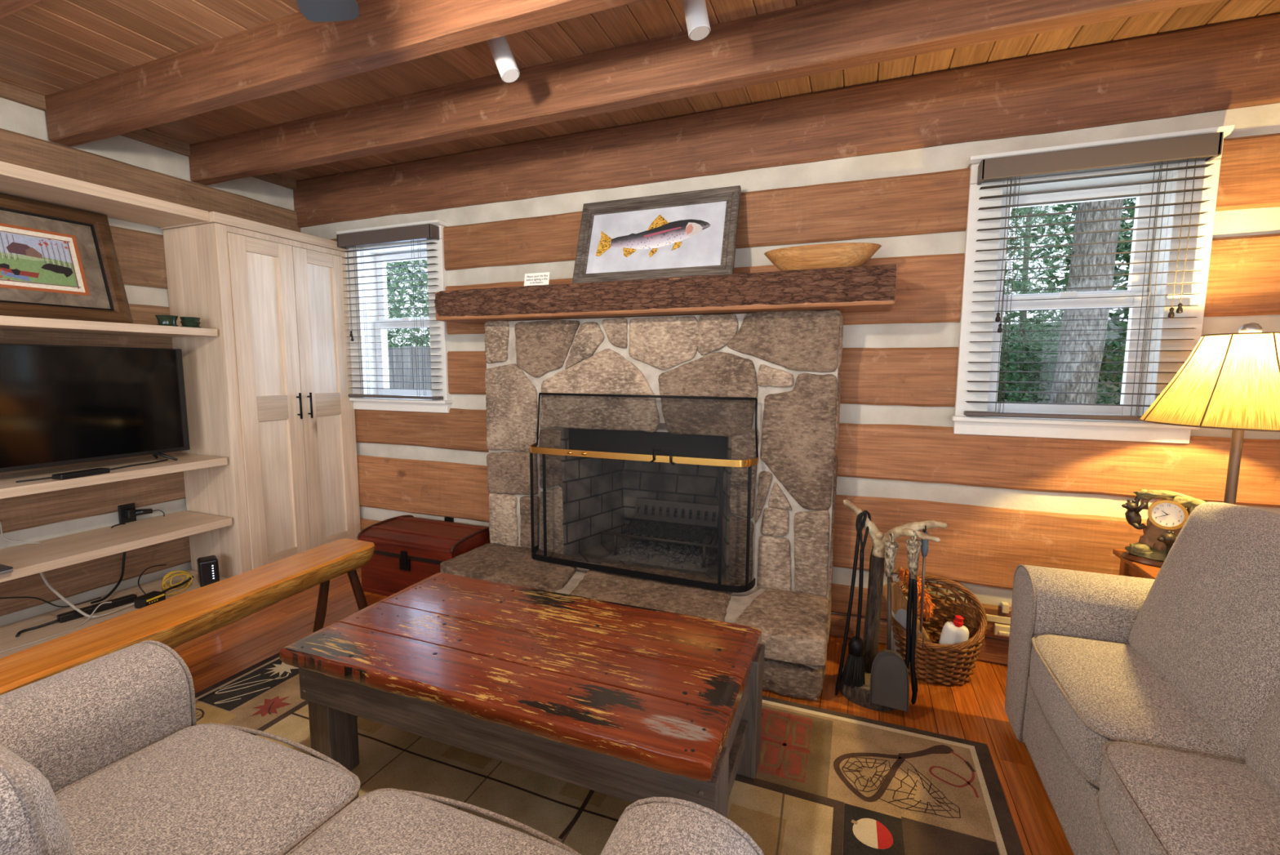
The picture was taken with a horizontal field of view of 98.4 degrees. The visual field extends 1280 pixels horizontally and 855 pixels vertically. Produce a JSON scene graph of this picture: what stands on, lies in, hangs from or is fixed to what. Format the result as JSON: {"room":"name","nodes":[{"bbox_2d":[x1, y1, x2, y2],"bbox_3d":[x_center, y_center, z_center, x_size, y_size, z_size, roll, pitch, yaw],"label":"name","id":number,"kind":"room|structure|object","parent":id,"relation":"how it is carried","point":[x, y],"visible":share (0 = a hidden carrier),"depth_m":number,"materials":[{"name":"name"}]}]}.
{"room":"cabin living room","nodes":[
{"label":"cabin living room","id":0,"kind":"room"},
{"bbox_2d":[0,80,300,626],"bbox_3d":[-3.391,-0.135,1.409,0.212,2.549,5.543,3,7,21],"label":"wall","id":1,"kind":"structure","parent":0,"point":[141,162],"depth_m":2.87,"materials":[{"name":"brown wood"}]},
{"bbox_2d":[111,502,164,528],"bbox_3d":[-2.683,0.467,2.938,0.070,0.126,0.237,3,7,21],"label":"wall outlet","id":2,"kind":"object","parent":1,"relation":"attached to","point":[127,513],"visible":0.94,"depth_m":2.92,"materials":[{"name":"black plastic"}]},
{"bbox_2d":[172,567,1074,854],"bbox_3d":[-0.786,1.278,0.525,5.624,0.060,5.543,3,7,21],"label":"floor","id":3,"kind":"structure","parent":0,"point":[974,710],"depth_m":2.22,"materials":[{"name":"brown wood"}]},
{"bbox_2d":[0,160,232,657],"bbox_3d":[-2.816,0.023,2.043,0.426,2.096,2.151,3,7,21],"label":"shelf unit","id":4,"kind":"object","parent":3,"relation":"on","point":[26,559],"depth_m":2.57,"materials":[{"name":"brown wood"}]},
{"bbox_2d":[0,563,13,574],"bbox_3d":[-2.689,0.580,2.114,0.245,0.020,0.323,3,7,21],"label":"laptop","id":5,"kind":"object","parent":4,"relation":"on","point":[4,569],"visible":1,"depth_m":2.21,"materials":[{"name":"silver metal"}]},
{"bbox_2d":[0,521,39,543],"bbox_3d":[-2.841,0.411,2.491,0.018,0.272,0.167,4,7,34],"label":"cable","id":6,"kind":"object","parent":4,"relation":"on","point":[1,528],"visible":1,"depth_m":2.50,"materials":[{"name":"white plastic"}]},
{"bbox_2d":[0,596,101,607],"bbox_3d":[-2.777,0.731,2.534,0.030,0.258,0.424,5,8,39],"label":"cable","id":7,"kind":"object","parent":4,"relation":"hanging from","point":[42,599],"visible":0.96,"depth_m":2.58,"materials":[{"name":"black plastic"}]},
{"bbox_2d":[0,600,111,653],"bbox_3d":[-2.631,0.897,2.299,0.075,0.058,0.742,2,6,18],"label":"cable","id":8,"kind":"object","parent":4,"relation":"on","point":[99,605],"visible":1,"depth_m":2.43,"materials":[{"name":"plastic"}]},
{"bbox_2d":[0,193,133,324],"bbox_3d":[-2.702,-0.749,2.460,0.170,0.547,0.626,3,7,21],"label":"framed picture","id":9,"kind":"object","parent":4,"relation":"on","point":[57,261],"visible":0.98,"depth_m":2.53,"materials":[{"name":"brown wood"}]},
{"bbox_2d":[0,226,84,292],"bbox_3d":[-2.703,-0.749,2.460,0.066,0.255,0.312,3,7,21],"label":"print","id":10,"kind":"object","parent":9,"relation":"attached to","point":[32,259],"depth_m":2.48},
{"bbox_2d":[40,572,98,617],"bbox_3d":[-2.610,0.752,2.518,0.059,0.298,0.179,4,7,28],"label":"cable","id":11,"kind":"object","parent":4,"relation":"on","point":[42,574],"visible":0.93,"depth_m":2.52,"materials":[{"name":"white plastic"}]},
{"bbox_2d":[52,467,110,479],"bbox_3d":[-2.489,0.205,2.464,0.060,0.022,0.180,2,6,15],"label":"remote control","id":12,"kind":"object","parent":4,"relation":"on","point":[78,473],"visible":1,"depth_m":2.44,"materials":[{"name":"black plastic"}]},
{"bbox_2d":[15,458,168,482],"bbox_3d":[-2.519,0.198,2.591,0.049,0.008,0.585,2,6,16],"label":"tv stand","id":13,"kind":"object","parent":4,"relation":"on","point":[46,477],"visible":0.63,"depth_m":2.64,"materials":[{"name":"black plastic"}]},
{"bbox_2d":[0,343,190,472],"bbox_3d":[-2.619,-0.081,2.511,0.177,0.578,0.978,3,7,21],"label":"television","id":14,"kind":"object","parent":4,"relation":"on","point":[60,405],"visible":1,"depth_m":2.58,"materials":[{"name":"black plastic"}]},
{"bbox_2d":[90,551,126,604],"bbox_3d":[-2.643,0.706,2.759,0.026,0.264,0.262,-1,6,-11],"label":"cable","id":15,"kind":"object","parent":4,"relation":"hanging from","point":[116,586],"visible":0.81,"depth_m":2.80,"materials":[{"name":"black plastic"}]},
{"bbox_2d":[93,602,134,617],"bbox_3d":[-2.513,0.873,2.647,0.019,0.015,0.162,3,7,24],"label":"cable","id":16,"kind":"object","parent":4,"relation":"on","point":[134,602],"visible":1,"depth_m":2.64,"materials":[{"name":"white plastic"}]},
{"bbox_2d":[133,590,165,608],"bbox_3d":[-2.423,0.853,2.734,0.071,0.052,0.096,1,6,11],"label":"switch","id":17,"kind":"object","parent":4,"relation":"on","point":[148,598],"visible":0.87,"depth_m":2.71,"materials":[{"name":"black plastic"}]},
{"bbox_2d":[137,564,166,594],"bbox_3d":[-2.555,0.783,2.892,0.044,0.098,0.315,-3,7,-26],"label":"cable","id":18,"kind":"object","parent":4,"relation":"on","point":[140,588],"visible":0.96,"depth_m":2.81,"materials":[{"name":"black plastic"}]},
{"bbox_2d":[155,315,177,326],"bbox_3d":[-2.376,-0.533,2.776,0.090,0.055,0.090,3,7,21],"label":"cup","id":19,"kind":"object","parent":4,"relation":"on","point":[162,320],"visible":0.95,"depth_m":2.75,"materials":[{"name":"green ceramic"}]},
{"bbox_2d":[161,570,192,595],"bbox_3d":[-2.449,0.818,2.907,0.123,0.096,0.168,3,7,21],"label":"cable","id":20,"kind":"object","parent":4,"relation":"on","point":[183,572],"visible":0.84,"depth_m":2.92,"materials":[{"name":"yellow plastic"}]},
{"bbox_2d":[162,575,193,591],"bbox_3d":[-2.432,0.827,2.886,0.020,0.040,0.196,2,6,12],"label":"cable","id":21,"kind":"object","parent":4,"relation":"on","point":[190,577],"visible":0.83,"depth_m":2.90,"materials":[{"name":"plastic"}]},
{"bbox_2d":[179,316,201,328],"bbox_3d":[-2.337,-0.543,2.873,0.088,0.055,0.088,3,7,21],"label":"cup","id":22,"kind":"object","parent":4,"relation":"on","point":[187,322],"visible":0.93,"depth_m":2.84,"materials":[{"name":"green ceramic"}]},
{"bbox_2d":[196,555,219,586],"bbox_3d":[-2.339,0.778,2.994,0.084,0.145,0.101,-6,8,-43],"label":"router","id":23,"kind":"object","parent":4,"relation":"on","point":[208,571],"visible":0.89,"depth_m":2.96,"materials":[{"name":"black plastic"}]},
{"bbox_2d":[160,211,360,577],"bbox_3d":[-2.247,-0.119,3.401,0.481,2.094,0.805,3,7,21],"label":"wardrobe","id":24,"kind":"object","parent":3,"relation":"on","point":[267,394],"visible":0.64,"depth_m":3.15,"materials":[{"name":"brown wood"}]},
{"bbox_2d":[356,515,489,595],"bbox_3d":[-1.244,0.763,3.285,0.685,0.372,0.449,3,7,21],"label":"chest","id":25,"kind":"object","parent":3,"relation":"on","point":[409,549],"visible":0.7,"depth_m":3.13,"materials":[{"name":"brown wood"}]},
{"bbox_2d":[195,652,1024,854],"bbox_3d":[-0.582,1.161,1.306,2.873,0.007,2.462,3,7,21],"label":"area rug","id":26,"kind":"object","parent":3,"relation":"on","point":[826,781],"visible":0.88,"depth_m":1.74,"materials":[{"name":"beige fabric"}]},
{"bbox_2d":[0,537,374,694],"bbox_3d":[-1.718,0.883,1.804,0.298,0.460,2.017,2,6,19],"label":"bench","id":27,"kind":"object","parent":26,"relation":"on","point":[174,621],"visible":0.86,"depth_m":1.98,"materials":[{"name":"brown wood"}]},
{"bbox_2d":[0,640,764,854],"bbox_3d":[-0.704,0.793,0.752,1.614,0.837,0.880,3,7,21],"label":"sofa","id":28,"kind":"object","parent":26,"relation":"on","point":[107,754],"visible":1,"depth_m":1.05,"materials":[{"name":"fabric"}]},
{"bbox_2d":[0,744,75,854],"bbox_3d":[-1.008,0.594,0.713,0.584,0.435,0.285,3,7,21],"label":"cushion","id":29,"kind":"object","parent":28,"relation":"on","point":[33,821],"depth_m":0.66,"materials":[{"name":"fabric"}]},
{"bbox_2d":[55,724,359,854],"bbox_3d":[-0.921,0.817,0.961,0.549,0.221,0.656,3,7,21],"label":"seat cushion","id":30,"kind":"object","parent":28,"relation":"on","point":[150,788],"depth_m":1.07,"materials":[{"name":"fabric"}]},
{"bbox_2d":[290,790,574,854],"bbox_3d":[-0.405,0.840,0.759,0.549,0.221,0.656,3,7,21],"label":"seat cushion","id":31,"kind":"object","parent":28,"relation":"on","point":[377,822],"depth_m":0.99,"materials":[{"name":"fabric"}]},
{"bbox_2d":[279,572,764,817],"bbox_3d":[-0.341,0.882,1.772,1.358,0.442,0.689,3,7,21],"label":"coffee table","id":32,"kind":"object","parent":26,"relation":"on","point":[630,703],"visible":0.97,"depth_m":1.57,"materials":[{"name":"brown wood"}]},
{"bbox_2d":[440,309,843,699],"bbox_3d":[0.006,0.219,2.833,1.918,1.560,1.007,3,7,21],"label":"fireplace","id":33,"kind":"object","parent":3,"relation":"on","point":[790,362],"visible":0.81,"depth_m":2.67,"materials":[{"name":"grey stone"}]},
{"bbox_2d":[529,392,758,592],"bbox_3d":[-0.034,0.284,2.716,1.192,0.882,0.197,3,7,21],"label":"fire screen","id":34,"kind":"object","parent":33,"relation":"on","point":[533,447],"visible":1,"depth_m":2.62,"materials":[{"name":"black metal"}]},
{"bbox_2d":[604,540,718,572],"bbox_3d":[0.126,0.684,3.041,0.571,0.058,0.324,3,7,21],"label":"pile","id":35,"kind":"object","parent":33,"relation":"on","point":[663,554],"visible":0.97,"depth_m":2.97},
{"bbox_2d":[600,497,719,567],"bbox_3d":[0.149,0.566,3.050,0.660,0.255,0.299,3,7,21],"label":"grate","id":36,"kind":"object","parent":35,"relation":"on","point":[708,524],"visible":0.87,"depth_m":3.12,"materials":[{"name":"metal"}]},
{"bbox_2d":[622,520,711,542],"bbox_3d":[0.142,0.556,3.029,0.459,0.060,0.224,3,7,21],"label":"pile","id":37,"kind":"object","parent":35,"relation":"on","point":[691,533],"visible":1,"depth_m":2.98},
{"bbox_2d":[434,263,897,324],"bbox_3d":[-0.013,-0.632,2.731,2.316,0.162,0.331,3,7,21],"label":"mantel beam","id":38,"kind":"structure","parent":33,"relation":"on","point":[869,288],"depth_m":2.51,"materials":[{"name":"brown wood"}]},
{"bbox_2d":[524,271,550,285],"bbox_3d":[-0.523,-0.760,2.849,0.147,0.067,0.049,3,7,21],"label":"card","id":39,"kind":"object","parent":38,"relation":"on","point":[537,278],"visible":1,"depth_m":2.83,"materials":[{"name":"white paper"}]},
{"bbox_2d":[572,185,741,283],"bbox_3d":[0.066,-0.930,2.718,0.825,0.442,0.165,3,7,21],"label":"framed picture","id":40,"kind":"object","parent":38,"relation":"on","point":[691,233],"visible":0.97,"depth_m":2.71,"materials":[{"name":"white paper"}]},
{"bbox_2d":[586,200,726,273],"bbox_3d":[0.069,-0.928,2.729,0.715,0.331,0.111,3,7,21],"label":"print","id":41,"kind":"object","parent":40,"relation":"attached to","point":[672,236],"depth_m":2.72,"materials":[{"name":"white paper"}]},
{"bbox_2d":[764,242,881,271],"bbox_3d":[0.786,-0.728,2.406,0.486,0.092,0.224,3,7,21],"label":"dough bowl","id":42,"kind":"object","parent":38,"relation":"on","point":[842,254],"visible":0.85,"depth_m":2.32,"materials":[{"name":"brown wood"}]},
{"bbox_2d":[839,499,947,711],"bbox_3d":[0.978,0.678,2.177,0.363,0.795,0.255,3,7,21],"label":"stand","id":43,"kind":"object","parent":3,"relation":"on","point":[860,695],"visible":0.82,"depth_m":2.18,"materials":[{"name":"brown wood"}]},
{"bbox_2d":[835,511,866,695],"bbox_3d":[0.829,0.695,2.172,0.108,0.738,0.022,-2,7,-23],"label":"fireplace poker","id":44,"kind":"object","parent":43,"relation":"hanging from","point":[858,535],"visible":1,"depth_m":2.16,"materials":[{"name":"black metal"}]},
{"bbox_2d":[840,510,871,688],"bbox_3d":[0.848,0.667,2.164,0.091,0.689,0.115,3,7,21],"label":"broom","id":45,"kind":"object","parent":43,"relation":"hanging from","point":[854,668],"visible":1,"depth_m":2.15,"materials":[{"name":"black metal"}]},
{"bbox_2d":[869,531,909,713],"bbox_3d":[0.954,0.723,2.092,0.136,0.644,0.146,3,7,21],"label":"shovel","id":46,"kind":"object","parent":43,"relation":"hanging from","point":[889,677],"visible":1,"depth_m":2.08,"materials":[{"name":"metal"}]},
{"bbox_2d":[904,530,922,704],"bbox_3d":[1.023,0.717,2.086,0.075,0.670,0.056,3,7,21],"label":"tongs","id":47,"kind":"object","parent":43,"relation":"hanging from","point":[913,544],"visible":0.82,"depth_m":2.08,"materials":[{"name":"black metal"}]},
{"bbox_2d":[915,524,928,649],"bbox_3d":[1.085,0.614,2.119,0.031,0.536,0.102,4,7,29],"label":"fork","id":48,"kind":"object","parent":43,"relation":"hanging from","point":[925,546],"visible":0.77,"depth_m":2.11,"materials":[{"name":"grey metal"}]},
{"bbox_2d":[885,573,989,684],"bbox_3d":[1.263,0.862,2.376,0.385,0.382,0.292,2,6,16],"label":"wicker basket","id":49,"kind":"object","parent":3,"relation":"on","point":[946,672],"visible":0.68,"depth_m":2.31,"materials":[{"name":"brown wicker"}]},
{"bbox_2d":[891,595,907,655],"bbox_3d":[1.129,0.858,2.394,0.082,0.271,0.080,3,7,21],"label":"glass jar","id":50,"kind":"object","parent":49,"relation":"in","point":[900,615],"visible":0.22,"depth_m":2.36,"materials":[{"name":"glass"}]},
{"bbox_2d":[882,581,942,665],"bbox_3d":[1.160,0.842,2.363,0.267,0.374,0.030,1,6,10],"label":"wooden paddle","id":51,"kind":"object","parent":49,"relation":"in","point":[899,601],"visible":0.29,"depth_m":2.35,"materials":[{"name":"brown wood"}]},
{"bbox_2d":[891,566,935,620],"bbox_3d":[1.139,0.697,2.321,0.182,0.216,0.081,4,7,32],"label":"duster","id":52,"kind":"object","parent":49,"relation":"in","point":[928,605],"visible":0.54,"depth_m":2.29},
{"bbox_2d":[938,614,968,662],"bbox_3d":[1.302,0.875,2.295,0.108,0.200,0.055,4,7,31],"label":"squeeze bottle","id":53,"kind":"object","parent":49,"relation":"in","point":[953,632],"visible":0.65,"depth_m":2.27,"materials":[{"name":"white plastic"}]},
{"bbox_2d":[1112,548,1160,578],"bbox_3d":[2.055,0.803,1.960,0.538,0.600,0.341,3,7,21],"label":"side table","id":54,"kind":"object","parent":3,"relation":"on","point":[1127,567],"visible":0.09,"depth_m":2.05,"materials":[{"name":"orange wood"}]},
{"bbox_2d":[1120,488,1205,567],"bbox_3d":[1.899,0.366,1.999,0.131,0.277,0.238,-5,8,-38],"label":"clock","id":55,"kind":"object","parent":54,"relation":"on","point":[1166,516],"visible":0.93,"depth_m":1.99,"materials":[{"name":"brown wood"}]},
{"bbox_2d":[1137,322,1279,504],"bbox_3d":[1.942,0.089,1.803,0.496,0.851,0.496,3,7,21],"label":"lamp","id":56,"kind":"object","parent":54,"relation":"on","point":[1228,380],"visible":0.9,"depth_m":1.70,"materials":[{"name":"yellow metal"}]},
{"bbox_2d":[1004,501,1279,854],"bbox_3d":[1.454,0.713,1.136,0.880,0.932,1.604,3,7,21],"label":"sofa","id":57,"kind":"object","parent":3,"relation":"on","point":[1145,712],"visible":1,"depth_m":1.34,"materials":[{"name":"fabric"}]},
{"bbox_2d":[1029,633,1241,782],"bbox_3d":[1.451,0.774,1.441,0.656,0.221,0.544,3,7,21],"label":"seat cushion","id":58,"kind":"object","parent":57,"relation":"on","point":[1090,691],"depth_m":1.40,"materials":[{"name":"fabric"}]},
{"bbox_2d":[1098,742,1279,854],"bbox_3d":[1.249,0.828,0.932,0.656,0.221,0.544,3,7,21],"label":"seat cushion","id":59,"kind":"object","parent":57,"relation":"on","point":[1155,798],"depth_m":1.08,"materials":[{"name":"fabric"}]},
{"bbox_2d":[1128,501,1279,759],"bbox_3d":[1.559,0.500,1.369,0.363,0.559,0.594,3,7,21],"label":"cushion","id":60,"kind":"object","parent":57,"relation":"on","point":[1207,624],"depth_m":1.34,"materials":[{"name":"fabric"}]},
{"bbox_2d":[1244,684,1279,792],"bbox_3d":[1.357,0.554,0.860,0.363,0.559,0.594,3,7,21],"label":"cushion","id":61,"kind":"object","parent":57,"relation":"on","point":[1261,702],"depth_m":1.14,"materials":[{"name":"fabric"}]},
{"bbox_2d":[0,0,1279,180],"bbox_3d":[-0.780,-1.312,0.248,5.616,0.060,5.543,3,7,21],"label":"ceiling","id":62,"kind":"structure","parent":0,"point":[47,46],"depth_m":2.19,"materials":[{"name":"brown wood"}]},
{"bbox_2d":[0,0,42,19],"bbox_3d":[-0.484,-1.266,1.056,5.380,0.200,0.091,3,7,21],"label":"ceiling beam","id":63,"kind":"structure","parent":62,"relation":"attached to","point":[7,7],"depth_m":1.62,"materials":[{"name":"brown wood"}]},
{"bbox_2d":[296,0,359,22],"bbox_3d":[-0.696,-1.135,0.964,1.006,0.439,0.967,3,7,21],"label":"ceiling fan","id":64,"kind":"object","parent":62,"relation":"hanging from","point":[314,11],"visible":1,"depth_m":1.45,"materials":[{"name":"grey"}]},
{"bbox_2d":[44,0,644,146],"bbox_3d":[-0.254,-1.327,1.636,5.380,0.201,0.089,3,7,21],"label":"ceiling beam","id":65,"kind":"structure","parent":62,"relation":"attached to","point":[291,52],"depth_m":2.01,"materials":[{"name":"brown wood"}]},
{"bbox_2d":[486,35,519,83],"bbox_3d":[-0.504,-1.363,2.002,0.142,0.210,0.090,3,7,21],"label":"spotlight","id":66,"kind":"object","parent":62,"relation":"hanging from","point":[500,51],"visible":0.63,"depth_m":1.97,"materials":[{"name":"white metal"}]},
{"bbox_2d":[681,0,710,40],"bbox_3d":[0.168,-1.335,1.738,0.111,0.203,0.090,3,7,21],"label":"spotlight","id":67,"kind":"object","parent":62,"relation":"hanging from","point":[696,17],"visible":1,"depth_m":1.71,"materials":[{"name":"white metal"}]},
{"bbox_2d":[188,0,1222,185],"bbox_3d":[-0.035,-1.386,2.188,5.380,0.200,0.088,3,7,21],"label":"ceiling beam","id":68,"kind":"structure","parent":62,"relation":"attached to","point":[823,36],"depth_m":2.10,"materials":[{"name":"brown wood"}]},
{"bbox_2d":[293,12,1279,665],"bbox_3d":[0.216,-0.289,2.956,5.580,2.556,0.203,3,7,21],"label":"wall","id":69,"kind":"structure","parent":0,"point":[884,163],"depth_m":2.45,"materials":[{"name":"brown wood"}]},
{"bbox_2d":[336,219,452,413],"bbox_3d":[-1.526,-0.683,3.578,0.826,1.144,0.255,3,7,21],"label":"window","id":70,"kind":"structure","parent":69,"relation":"in","point":[439,338],"depth_m":3.59,"materials":[{"name":"white paint"}]},
{"bbox_2d":[336,223,443,399],"bbox_3d":[-1.562,-0.697,3.447,0.752,1.029,0.075,3,7,21],"label":"window blind","id":71,"kind":"object","parent":70,"relation":"attached to","point":[428,231],"visible":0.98,"depth_m":3.40,"materials":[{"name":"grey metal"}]},
{"bbox_2d":[444,516,453,521],"bbox_3d":[-1.220,0.575,3.528,0.070,0.050,0.016,3,7,21],"label":"wall outlet","id":72,"kind":"object","parent":69,"relation":"attached to","point":[446,518],"visible":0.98,"depth_m":3.52,"materials":[{"name":"black plastic"}]},
{"bbox_2d":[986,601,1010,636],"bbox_3d":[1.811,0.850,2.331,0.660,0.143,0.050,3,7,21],"label":"power outlet","id":73,"kind":"object","parent":69,"relation":"attached to","point":[1001,629],"visible":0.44,"depth_m":2.42,"materials":[{"name":"beige paint"}]},
{"bbox_2d":[950,124,1235,443],"bbox_3d":[1.772,-0.532,2.284,0.819,1.144,0.255,3,7,21],"label":"window","id":74,"kind":"structure","parent":69,"relation":"in","point":[1076,428],"depth_m":2.24,"materials":[{"name":"white paint"}]},
{"bbox_2d":[964,132,1223,421],"bbox_3d":[1.719,-0.547,2.161,0.737,1.029,0.075,3,7,21],"label":"window blind","id":75,"kind":"object","parent":74,"relation":"attached to","point":[1207,147],"visible":0.93,"depth_m":2.12,"materials":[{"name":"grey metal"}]},
{"label":"outside","id":76,"kind":"structure","parent":0,"visible":0},
{"bbox_2d":[1000,320,1128,404],"bbox_3d":[3.474,-0.967,11.485,30.000,3.481,18.000,3,7,21],"label":"ground","id":77,"kind":"structure","parent":76,"point":[1114,335],"depth_m":13.60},
{"bbox_2d":[386,259,430,347],"bbox_3d":[-3.216,-2.037,8.464,3.609,2.293,1.954,5,8,39],"label":"branches","id":78,"kind":"object","parent":77,"relation":"on","point":[424,275],"visible":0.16,"depth_m":8.23,"materials":[{"name":"green plant"}]},
{"bbox_2d":[387,346,431,388],"bbox_3d":[-2.848,0.218,6.170,3.418,2.229,0.080,3,7,21],"label":"fence","id":79,"kind":"object","parent":77,"relation":"on","point":[404,350],"visible":0.09,"depth_m":5.88,"materials":[{"name":"grey wood"}]},
{"bbox_2d":[386,197,1136,381],"bbox_3d":[3.236,-3.189,13.251,26.158,8.718,3.655,1,6,10],"label":"foliage","id":80,"kind":"object","parent":77,"relation":"on","point":[1126,257],"visible":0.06,"depth_m":12.26,"materials":[{"name":"green plant"}]},
{"bbox_2d":[1017,206,1032,401],"bbox_3d":[6.708,-1.966,9.669,0.179,6.502,0.121,3,7,21],"label":"trunk","id":81,"kind":"object","parent":77,"relation":"on","point":[1024,313],"visible":0.12,"depth_m":9.59,"materials":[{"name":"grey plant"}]},
{"bbox_2d":[996,339,1055,402],"bbox_3d":[5.499,-0.359,8.856,2.265,2.080,2.154,3,7,21],"label":"evergreen shrub","id":82,"kind":"object","parent":77,"relation":"on","point":[1010,376],"visible":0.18,"depth_m":8.54,"materials":[{"name":"green plant"}]},
{"bbox_2d":[1048,199,1124,404],"bbox_3d":[6.486,-2.289,7.991,0.854,7.321,0.580,3,7,21],"label":"trunk","id":83,"kind":"object","parent":77,"relation":"on","point":[1095,281],"visible":0.4,"depth_m":7.88,"materials":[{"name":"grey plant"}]},
{"bbox_2d":[1000,198,1135,359],"bbox_3d":[6.262,-3.126,8.978,4.271,4.186,2.383,-1,6,-8],"label":"branches","id":84,"kind":"object","parent":83,"relation":"attached to","point":[1027,283],"visible":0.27,"depth_m":8.73,"materials":[{"name":"green plant"}]},
{"bbox_2d":[1095,351,1124,404],"bbox_3d":[7.490,-0.251,8.034,1.557,2.045,1.646,3,7,21],"label":"evergreen shrub","id":85,"kind":"object","parent":77,"relation":"on","point":[1111,376],"visible":0.06,"depth_m":8.37,"materials":[{"name":"green plant"}]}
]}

